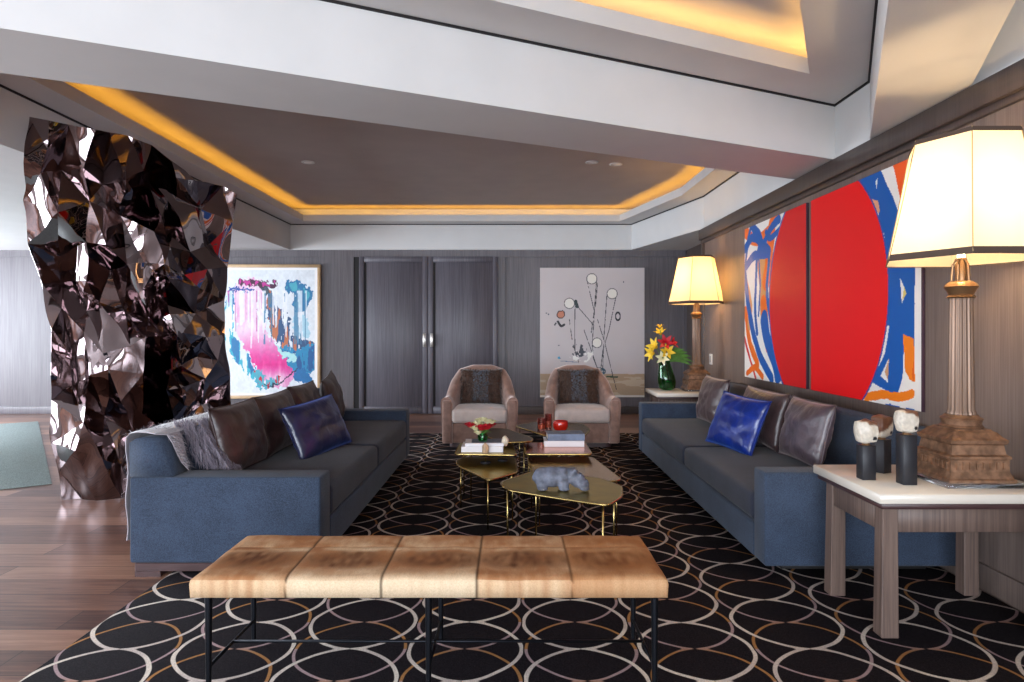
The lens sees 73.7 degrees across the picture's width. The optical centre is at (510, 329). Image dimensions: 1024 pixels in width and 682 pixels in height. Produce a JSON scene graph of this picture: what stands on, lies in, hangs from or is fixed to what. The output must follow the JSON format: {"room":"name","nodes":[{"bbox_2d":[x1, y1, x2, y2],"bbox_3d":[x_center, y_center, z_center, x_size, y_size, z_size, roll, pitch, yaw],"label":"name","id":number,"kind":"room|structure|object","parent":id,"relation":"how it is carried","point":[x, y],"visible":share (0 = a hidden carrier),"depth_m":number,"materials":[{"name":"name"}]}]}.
{"room":"living room","nodes":[
{"label":"living room","id":0,"kind":"room"},
{"bbox_2d":[0,414,638,681],"bbox_3d":[-3.250,1.300,2.850,12.900,0.100,15.100,0,0,0],"label":"floor","id":1,"kind":"structure","parent":0,"point":[66,567],"depth_m":3.64,"materials":[{"name":"brown wood"}]},
{"bbox_2d":[0,421,51,489],"bbox_3d":[-6.323,1.244,6.487,3.100,0.012,4.600,0,0,-36],"label":"rug","id":2,"kind":"object","parent":1,"relation":"on","point":[23,461],"visible":1,"depth_m":6.63,"materials":[{"name":"grey carpet"}]},
{"bbox_2d":[23,117,236,500],"bbox_3d":[-2.750,-0.078,5.133,1.515,2.654,0.826,0,0,-38],"label":"sculpture","id":3,"kind":"object","parent":1,"relation":"on","point":[130,252],"visible":0.84,"depth_m":5.01,"materials":[{"name":"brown metal"}]},
{"bbox_2d":[130,388,408,576],"bbox_3d":[-1.446,0.900,4.975,0.969,0.700,3.050,0,0,0],"label":"sofa","id":4,"kind":"object","parent":1,"relation":"on","point":[181,519],"visible":0.73,"depth_m":3.45,"materials":[{"name":"blue fabric"}]},
{"bbox_2d":[119,400,243,540],"bbox_3d":[-1.740,0.792,4.269,0.509,0.625,1.680,0,0,0],"label":"fur throw","id":5,"kind":"object","parent":4,"relation":"on","point":[173,430],"visible":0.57,"depth_m":3.67,"materials":[{"name":"grey fur"}]},
{"bbox_2d":[207,398,267,469],"bbox_3d":[-1.599,0.625,4.030,0.204,0.398,0.666,0,0,-1],"label":"cushion","id":6,"kind":"object","parent":4,"relation":"on","point":[238,430],"visible":0.84,"depth_m":3.89,"materials":[{"name":"brown leather"}]},
{"bbox_2d":[251,388,294,457],"bbox_3d":[-1.599,0.625,4.680,0.205,0.398,0.706,0,0,-2],"label":"cushion","id":7,"kind":"object","parent":4,"relation":"on","point":[278,437],"visible":0.53,"depth_m":4.47,"materials":[{"name":"brown leather"}]},
{"bbox_2d":[287,380,319,404],"bbox_3d":[-1.597,0.619,5.330,0.233,0.409,0.671,0,0,8],"label":"cushion","id":8,"kind":"object","parent":4,"relation":"on","point":[306,392],"visible":0.3,"depth_m":5.19,"materials":[{"name":"brown leather"}]},
{"bbox_2d":[244,445,376,513],"bbox_3d":[-1.321,0.907,4.303,0.719,0.186,1.288,0,0,0],"label":"seat cushion","id":9,"kind":"object","parent":4,"relation":"on","point":[351,467],"depth_m":4.23,"materials":[{"name":"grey fabric"}]},
{"bbox_2d":[278,393,352,459],"bbox_3d":[-1.306,0.651,4.611,0.213,0.393,0.680,0,0,13],"label":"throw pillow","id":10,"kind":"object","parent":4,"relation":"on","point":[317,426],"visible":0.98,"depth_m":4.49,"materials":[{"name":"blue leather"}]},
{"bbox_2d":[319,370,344,417],"bbox_3d":[-1.549,0.605,5.931,0.192,0.492,0.625,0,0,-7],"label":"cushion","id":11,"kind":"object","parent":4,"relation":"on","point":[329,384],"visible":0.65,"depth_m":5.80,"materials":[{"name":"brown leather"}]},
{"bbox_2d":[292,420,405,465],"bbox_3d":[-1.321,0.908,5.622,0.719,0.185,1.338,0,0,0],"label":"seat cushion","id":12,"kind":"object","parent":4,"relation":"on","point":[388,436],"depth_m":5.56,"materials":[{"name":"grey fabric"}]},
{"bbox_2d":[19,433,1023,681],"bbox_3d":[0.252,1.244,4.300,3.976,0.012,7.800,0,0,0],"label":"patterned rug","id":13,"kind":"object","parent":1,"relation":"on","point":[726,615],"visible":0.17,"depth_m":2.86,"materials":[{"name":"black carpet"}]},
{"bbox_2d":[189,535,668,681],"bbox_3d":[-0.273,1.028,2.510,1.592,0.421,0.486,0,0,0],"label":"bench","id":14,"kind":"object","parent":13,"relation":"on","point":[428,567],"visible":1,"depth_m":2.35,"materials":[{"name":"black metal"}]},
{"bbox_2d":[441,365,517,446],"bbox_3d":[-0.330,0.819,7.500,0.814,0.838,0.800,0,0,0],"label":"armchair","id":15,"kind":"object","parent":13,"relation":"on","point":[454,415],"visible":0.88,"depth_m":7.15,"materials":[{"name":"beige fabric"}]},
{"bbox_2d":[452,403,506,422],"bbox_3d":[-0.330,0.888,7.397,0.580,0.169,0.595,0,0,0],"label":"seat cushion","id":16,"kind":"object","parent":15,"relation":"on","point":[461,413],"depth_m":7.11,"materials":[{"name":"beige fabric"}]},
{"bbox_2d":[459,368,501,403],"bbox_3d":[-0.333,0.639,7.527,0.511,0.447,0.236,0,0,-1],"label":"fur pillow","id":17,"kind":"object","parent":15,"relation":"on","point":[478,386],"visible":0.98,"depth_m":7.50,"materials":[{"name":"brown fur"}]},
{"bbox_2d":[454,443,516,498],"bbox_3d":[-0.175,1.044,4.934,0.436,0.388,0.547,0,0,0],"label":"coffee table","id":18,"kind":"object","parent":13,"relation":"on","point":[510,450],"visible":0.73,"depth_m":4.78,"materials":[{"name":"gold metal"}]},
{"bbox_2d":[461,442,502,451],"bbox_3d":[-0.200,0.830,4.848,0.290,0.038,0.220,0,0,0],"label":"book","id":19,"kind":"object","parent":18,"relation":"on","point":[463,448],"visible":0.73,"depth_m":4.74,"materials":[{"name":"white paper"}]},
{"bbox_2d":[465,439,503,446],"bbox_3d":[-0.188,0.798,4.848,0.270,0.023,0.200,0,0,-2],"label":"book","id":20,"kind":"object","parent":19,"relation":"on","point":[469,442],"visible":0.7,"depth_m":4.77,"materials":[{"name":"white paper"}]},
{"bbox_2d":[464,417,495,440],"bbox_3d":[-0.215,0.699,4.830,0.229,0.171,0.171,0,0,0],"label":"arrangement","id":21,"kind":"object","parent":20,"relation":"on","point":[479,425],"visible":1,"depth_m":4.81,"materials":[{"name":"red plant"}]},
{"bbox_2d":[472,439,501,442],"bbox_3d":[-0.174,0.787,4.853,0.210,0.001,0.170,0,0,-2],"label":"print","id":22,"kind":"object","parent":20,"relation":"on","point":[473,440],"depth_m":4.82},
{"bbox_2d":[456,457,517,529],"bbox_3d":[-0.170,1.079,4.580,0.436,0.318,0.746,0,0,0],"label":"coffee table","id":23,"kind":"object","parent":13,"relation":"on","point":[496,470],"visible":0.99,"depth_m":4.57,"materials":[{"name":"gold metal"}]},
{"bbox_2d":[480,443,490,463],"bbox_3d":[-0.176,0.847,4.705,0.072,0.144,0.072,0,0,0],"label":"stone","id":24,"kind":"object","parent":23,"relation":"on","point":[485,448],"visible":1,"depth_m":4.69,"materials":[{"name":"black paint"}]},
{"bbox_2d":[498,436,508,461],"bbox_3d":[-0.060,0.831,4.794,0.071,0.176,0.071,0,0,44],"label":"stone","id":25,"kind":"object","parent":23,"relation":"on","point":[505,440],"visible":0.96,"depth_m":4.78,"materials":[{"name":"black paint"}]},
{"bbox_2d":[485,428,532,497],"bbox_3d":[-0.057,1.024,5.291,0.310,0.428,0.722,0,0,-20],"label":"coffee table","id":26,"kind":"object","parent":13,"relation":"on","point":[495,433],"visible":0.61,"depth_m":5.19,"materials":[{"name":"brown metal"}]},
{"bbox_2d":[516,422,589,474],"bbox_3d":[0.349,1.029,5.694,0.619,0.418,0.840,0,0,0],"label":"coffee table","id":27,"kind":"object","parent":13,"relation":"on","point":[531,427],"visible":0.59,"depth_m":5.74,"materials":[{"name":"brown metal"}]},
{"bbox_2d":[537,418,545,430],"bbox_3d":[0.248,0.768,5.562,0.069,0.100,0.069,0,0,0],"label":"candle holder","id":28,"kind":"object","parent":27,"relation":"on","point":[541,422],"visible":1,"depth_m":5.53,"materials":[{"name":"red glass"}]},
{"bbox_2d":[545,413,551,428],"bbox_3d":[0.309,0.756,5.646,0.059,0.125,0.059,0,0,0],"label":"candle holder","id":29,"kind":"object","parent":27,"relation":"on","point":[548,416],"visible":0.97,"depth_m":5.62,"materials":[{"name":"red glass"}]},
{"bbox_2d":[553,420,567,430],"bbox_3d":[0.404,0.779,5.570,0.128,0.078,0.128,0,0,0],"label":"bowl","id":30,"kind":"object","parent":27,"relation":"on","point":[559,425],"visible":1,"depth_m":5.52,"materials":[{"name":"red glass"}]},
{"bbox_2d":[523,441,591,500],"bbox_3d":[0.330,1.044,4.970,0.478,0.388,0.566,0,0,0],"label":"coffee table","id":31,"kind":"object","parent":13,"relation":"on","point":[533,449],"visible":0.68,"depth_m":4.82,"materials":[{"name":"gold metal"}]},
{"bbox_2d":[543,437,583,446],"bbox_3d":[0.387,0.828,5.059,0.290,0.042,0.200,0,0,0],"label":"book","id":32,"kind":"object","parent":31,"relation":"on","point":[546,442],"visible":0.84,"depth_m":4.96,"materials":[{"name":"white paper"}]},
{"bbox_2d":[546,430,584,440],"bbox_3d":[0.399,0.782,5.059,0.270,0.048,0.180,0,0,-2],"label":"book","id":33,"kind":"object","parent":32,"relation":"on","point":[572,435],"visible":1,"depth_m":4.97,"materials":[{"name":"paper"}]},
{"bbox_2d":[500,471,622,535],"bbox_3d":[0.310,1.044,3.735,0.728,0.388,0.536,0,0,33],"label":"coffee table","id":34,"kind":"object","parent":13,"relation":"on","point":[601,492],"visible":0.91,"depth_m":3.62,"materials":[{"name":"gold metal"}]},
{"bbox_2d":[532,466,588,490],"bbox_3d":[0.263,0.789,3.628,0.302,0.125,0.126,0,0,0],"label":"animal figurine","id":35,"kind":"object","parent":34,"relation":"on","point":[560,477],"visible":1,"depth_m":3.59,"materials":[{"name":"grey stone"}]},
{"bbox_2d":[527,456,620,534],"bbox_3d":[0.389,1.066,4.436,0.556,0.343,0.795,0,0,0],"label":"coffee table","id":36,"kind":"object","parent":13,"relation":"on","point":[588,466],"visible":0.69,"depth_m":4.51,"materials":[{"name":"gold metal"}]},
{"bbox_2d":[543,365,620,446],"bbox_3d":[0.745,0.819,7.500,0.814,0.838,0.800,0,0,0],"label":"armchair","id":37,"kind":"object","parent":13,"relation":"on","point":[603,419],"visible":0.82,"depth_m":7.15,"materials":[{"name":"beige fabric"}]},
{"bbox_2d":[556,368,599,403],"bbox_3d":[0.744,0.639,7.526,0.511,0.447,0.236,0,0,-4],"label":"fur pillow","id":38,"kind":"object","parent":37,"relation":"on","point":[575,386],"visible":0.98,"depth_m":7.50,"materials":[{"name":"brown fur"}]},
{"bbox_2d":[555,403,609,422],"bbox_3d":[0.745,0.888,7.397,0.580,0.169,0.595,0,0,0],"label":"seat cushion","id":39,"kind":"object","parent":37,"relation":"on","point":[571,412],"depth_m":7.11,"materials":[{"name":"beige fabric"}]},
{"bbox_2d":[645,388,699,401],"bbox_3d":[1.870,0.944,7.320,0.740,0.588,0.600,0,0,0],"label":"side table","id":40,"kind":"object","parent":13,"relation":"on","point":[656,394],"visible":0.3,"depth_m":7.08,"materials":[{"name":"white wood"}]},
{"bbox_2d":[644,324,692,389],"bbox_3d":[1.694,0.291,7.368,0.496,0.714,0.250,0,0,0],"label":"flower vase","id":41,"kind":"object","parent":40,"relation":"on","point":[666,379],"visible":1,"depth_m":7.32,"materials":[{"name":"green glass"}]},
{"bbox_2d":[668,255,723,390],"bbox_3d":[2.000,-0.071,7.360,0.615,1.439,0.605,0,0,0],"label":"table lamp","id":42,"kind":"object","parent":40,"relation":"on","point":[696,282],"visible":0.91,"depth_m":7.22,"materials":[{"name":"beige fabric"}]},
{"bbox_2d":[693,303,699,311],"bbox_3d":[2.003,-0.242,7.360,0.072,0.100,0.077,0,0,0],"label":"socket","id":43,"kind":"object","parent":42,"relation":"attached to","point":[696,307],"depth_m":7.34,"materials":[{"name":"gold metal"}]},
{"bbox_2d":[639,382,955,568],"bbox_3d":[1.748,0.876,5.085,0.974,0.723,3.370,0,0,0],"label":"sofa","id":44,"kind":"object","parent":13,"relation":"on","point":[773,503],"visible":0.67,"depth_m":3.68,"materials":[{"name":"blue fabric"}]},
{"bbox_2d":[642,418,778,464],"bbox_3d":[1.623,0.918,5.802,0.724,0.164,1.598,0,0,0],"label":"seat cushion","id":45,"kind":"object","parent":44,"relation":"on","point":[671,436],"depth_m":5.69,"materials":[{"name":"grey fabric"}]},
{"bbox_2d":[696,374,729,422],"bbox_3d":[1.802,0.625,6.099,0.203,0.417,0.705,0,0,0],"label":"cushion","id":46,"kind":"object","parent":44,"relation":"on","point":[712,388],"visible":0.76,"depth_m":5.96,"materials":[{"name":"grey leather"}]},
{"bbox_2d":[705,391,771,455],"bbox_3d":[1.600,0.654,4.840,0.210,0.402,0.595,0,0,-13],"label":"throw pillow","id":47,"kind":"object","parent":44,"relation":"on","point":[737,422],"visible":0.99,"depth_m":4.73,"materials":[{"name":"blue leather"}]},
{"bbox_2d":[684,447,810,518],"bbox_3d":[1.623,0.917,4.283,0.724,0.166,1.428,0,0,0],"label":"seat cushion","id":48,"kind":"object","parent":44,"relation":"on","point":[727,473],"depth_m":4.28,"materials":[{"name":"grey fabric"}]},
{"bbox_2d":[743,384,790,451],"bbox_3d":[1.860,0.636,5.080,0.209,0.396,0.847,0,0,-3],"label":"cushion","id":49,"kind":"object","parent":44,"relation":"on","point":[770,432],"visible":0.58,"depth_m":4.76,"materials":[{"name":"brown leather"}]},
{"bbox_2d":[778,395,836,466],"bbox_3d":[1.860,0.636,4.309,0.200,0.396,0.628,0,0,1],"label":"cushion","id":50,"kind":"object","parent":44,"relation":"on","point":[807,429],"visible":0.97,"depth_m":4.15,"materials":[{"name":"grey leather"}]},
{"bbox_2d":[813,465,1023,637],"bbox_3d":[1.830,0.944,3.000,0.740,0.588,0.600,0,0,0],"label":"side table","id":51,"kind":"object","parent":13,"relation":"on","point":[891,507],"visible":0.84,"depth_m":2.75,"materials":[{"name":"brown wood"}]},
{"bbox_2d":[853,419,878,479],"bbox_3d":[1.549,0.518,2.976,0.091,0.262,0.076,0,0,0],"label":"stone sculpture","id":52,"kind":"object","parent":51,"relation":"on","point":[866,431],"visible":1,"depth_m":2.95,"materials":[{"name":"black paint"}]},
{"bbox_2d":[871,414,892,473],"bbox_3d":[1.695,0.517,3.121,0.094,0.263,0.075,0,0,-29],"label":"stone sculpture","id":53,"kind":"object","parent":51,"relation":"on","point":[885,423],"visible":0.83,"depth_m":3.10,"materials":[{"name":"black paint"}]},
{"bbox_2d":[893,409,918,484],"bbox_3d":[1.670,0.492,2.884,0.092,0.314,0.072,0,0,0],"label":"stone sculpture","id":54,"kind":"object","parent":51,"relation":"on","point":[906,421],"visible":1,"depth_m":2.85,"materials":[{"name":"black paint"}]},
{"bbox_2d":[886,125,1023,488],"bbox_3d":[1.945,-0.086,2.950,0.627,1.468,0.617,0,0,0],"label":"table lamp","id":55,"kind":"object","parent":51,"relation":"on","point":[961,206],"visible":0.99,"depth_m":2.83,"materials":[{"name":"beige fabric"}]},
{"bbox_2d":[950,258,970,280],"bbox_3d":[1.948,-0.260,2.950,0.074,0.102,0.078,0,0,0],"label":"socket","id":56,"kind":"object","parent":55,"relation":"attached to","point":[962,268],"depth_m":2.93,"materials":[{"name":"gold metal"}]},
{"bbox_2d":[0,257,682,405],"bbox_3d":[-3.250,0.020,10.300,12.900,2.460,0.200,0,0,0],"label":"wall","id":57,"kind":"structure","parent":0,"point":[25,329],"depth_m":10.20,"materials":[{"name":"grey wood"}]},
{"bbox_2d":[0,406,353,413],"bbox_3d":[-5.923,1.195,10.180,7.154,0.110,0.040,0,0,0],"label":"baseboard","id":58,"kind":"structure","parent":57,"relation":"attached to","point":[3,409],"depth_m":10.16,"materials":[{"name":"grey wood"}]},
{"bbox_2d":[224,264,320,398],"bbox_3d":[-3.601,0.022,10.137,1.554,1.987,0.059,0,0,0],"label":"framed painting","id":59,"kind":"object","parent":57,"relation":"attached to","point":[273,311],"visible":0.87,"depth_m":10.13,"materials":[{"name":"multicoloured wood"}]},
{"bbox_2d":[0,250,686,406],"bbox_3d":[-3.435,0.030,10.185,12.130,2.440,0.030,0,0,0],"label":"trim","id":60,"kind":"structure","parent":57,"relation":"attached to","point":[337,266],"depth_m":10.17,"materials":[{"name":"grey wood"}]},
{"bbox_2d":[354,257,358,407],"bbox_3d":[-2.301,0.080,10.190,0.090,2.340,0.020,0,0,0],"label":"trim","id":61,"kind":"structure","parent":57,"relation":"attached to","point":[356,259],"depth_m":10.18,"materials":[{"name":"black wood"}]},
{"bbox_2d":[359,257,427,413],"bbox_3d":[-1.746,0.075,10.147,1.020,2.330,0.104,0,0,0],"label":"door","id":62,"kind":"structure","parent":57,"relation":"in","point":[393,291],"depth_m":10.15,"materials":[{"name":"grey wood"}]},
{"bbox_2d":[428,257,497,413],"bbox_3d":[-0.711,0.075,10.147,1.034,2.330,0.104,0,0,0],"label":"door","id":63,"kind":"structure","parent":57,"relation":"in","point":[462,291],"depth_m":10.15,"materials":[{"name":"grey wood"}]},
{"bbox_2d":[518,406,638,413],"bbox_3d":[1.255,1.195,10.180,2.690,0.110,0.040,0,0,0],"label":"baseboard","id":64,"kind":"structure","parent":57,"relation":"attached to","point":[521,409],"depth_m":10.16,"materials":[{"name":"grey wood"}]},
{"bbox_2d":[540,268,643,396],"bbox_3d":[1.210,0.037,10.179,1.553,1.926,0.038,0,0,0],"label":"canvas painting","id":65,"kind":"object","parent":57,"relation":"attached to","point":[593,317],"visible":0.84,"depth_m":10.16,"materials":[{"name":"white"}]},
{"bbox_2d":[63,0,806,208],"bbox_3d":[-1.217,-1.830,3.570,7.390,0.080,13.140,0,0,0],"label":"ceiling","id":66,"kind":"structure","parent":0,"point":[358,164],"depth_m":7.04,"materials":[{"name":"beige paint"}]},
{"bbox_2d":[301,160,314,163],"bbox_3d":[-2.163,-1.785,7.274,0.140,0.010,0.140,0,0,0],"label":"recessed light","id":67,"kind":"object","parent":66,"relation":"in","point":[304,161],"visible":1,"depth_m":7.27,"materials":[{"name":"white paint"}]},
{"bbox_2d":[585,160,598,163],"bbox_3d":[0.863,-1.785,7.274,0.140,0.010,0.140,0,0,0],"label":"recessed light","id":68,"kind":"object","parent":66,"relation":"in","point":[591,161],"visible":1,"depth_m":7.27,"materials":[{"name":"white paint"}]},
{"bbox_2d":[609,162,622,165],"bbox_3d":[1.132,-1.785,7.361,0.140,0.010,0.140,0,0,0],"label":"recessed light","id":69,"kind":"object","parent":66,"relation":"in","point":[616,163],"visible":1,"depth_m":7.36,"materials":[{"name":"white paint"}]},
{"bbox_2d":[0,0,1023,249],"bbox_3d":[-3.250,-1.530,2.850,12.900,0.680,15.100,0,0,0],"label":"ceiling","id":70,"kind":"structure","parent":0,"point":[312,57],"depth_m":3.62,"materials":[{"name":"white paint"}]},
{"bbox_2d":[0,73,736,223],"bbox_3d":[-0.505,-1.617,6.420,5.530,0.095,7.400,0,0,0],"label":"trim","id":71,"kind":"structure","parent":70,"relation":"attached to","point":[59,96],"depth_m":7.42,"materials":[{"name":"white paint"}]},
{"bbox_2d":[0,84,738,224],"bbox_3d":[-0.505,-1.564,6.420,5.530,0.012,7.400,0,0,0],"label":"trim","id":72,"kind":"structure","parent":70,"relation":"attached to","point":[1,85],"depth_m":9.05,"materials":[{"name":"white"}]},
{"bbox_2d":[320,0,877,106],"bbox_3d":[-1.218,-1.564,1.731,3.993,0.012,8.506,0,0,26],"label":"trim","id":73,"kind":"structure","parent":70,"relation":"attached to","point":[329,1],"depth_m":3.80,"materials":[{"name":"black"}]},
{"bbox_2d":[338,0,874,103],"bbox_3d":[-1.218,-1.617,1.731,3.993,0.095,8.506,0,0,26],"label":"trim","id":74,"kind":"structure","parent":70,"relation":"attached to","point":[837,33],"depth_m":3.69,"materials":[{"name":"white paint"}]},
{"bbox_2d":[686,244,700,368],"bbox_3d":[2.910,0.030,9.136,0.580,2.440,2.129,0,0,0],"label":"wall","id":75,"kind":"structure","parent":0,"point":[696,250],"depth_m":9.96,"materials":[{"name":"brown wood"}]},
{"bbox_2d":[705,100,1023,582],"bbox_3d":[2.370,0.050,1.686,0.200,2.400,12.771,0,0,0],"label":"wall","id":76,"kind":"structure","parent":0,"point":[999,300],"depth_m":3.34,"materials":[{"name":"brown wood"}]},
{"bbox_2d":[709,354,712,364],"bbox_3d":[2.262,0.330,7.730,0.016,0.120,0.100,0,0,0],"label":"switch plate","id":77,"kind":"object","parent":76,"relation":"attached to","point":[710,355],"visible":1,"depth_m":7.69,"materials":[{"name":"white plastic"}]},
{"bbox_2d":[745,203,808,388],"bbox_3d":[2.258,-0.260,5.885,0.020,1.420,1.370,0,0,0],"label":"abstract painting","id":78,"kind":"object","parent":76,"relation":"attached to","point":[776,247],"visible":1,"depth_m":5.76,"materials":[{"name":"paint"}]},
{"bbox_2d":[699,58,1023,368],"bbox_3d":[2.353,0.034,1.801,0.255,2.432,12.601,0,0,0],"label":"trim","id":79,"kind":"structure","parent":76,"relation":"attached to","point":[1004,88],"depth_m":4.01,"materials":[{"name":"brown wood"}]},
{"bbox_2d":[811,159,924,411],"bbox_3d":[2.258,-0.260,4.430,0.020,1.420,1.380,0,0,0],"label":"abstract painting","id":80,"kind":"object","parent":76,"relation":"attached to","point":[868,317],"visible":0.94,"depth_m":4.33,"materials":[{"name":"red paint"}]},
{"bbox_2d":[938,562,1023,613],"bbox_3d":[2.261,1.185,1.746,0.018,0.130,12.491,0,0,0],"label":"baseboard","id":81,"kind":"structure","parent":76,"relation":"attached to","point":[1010,591],"depth_m":3.14,"materials":[{"name":"brown wood"}]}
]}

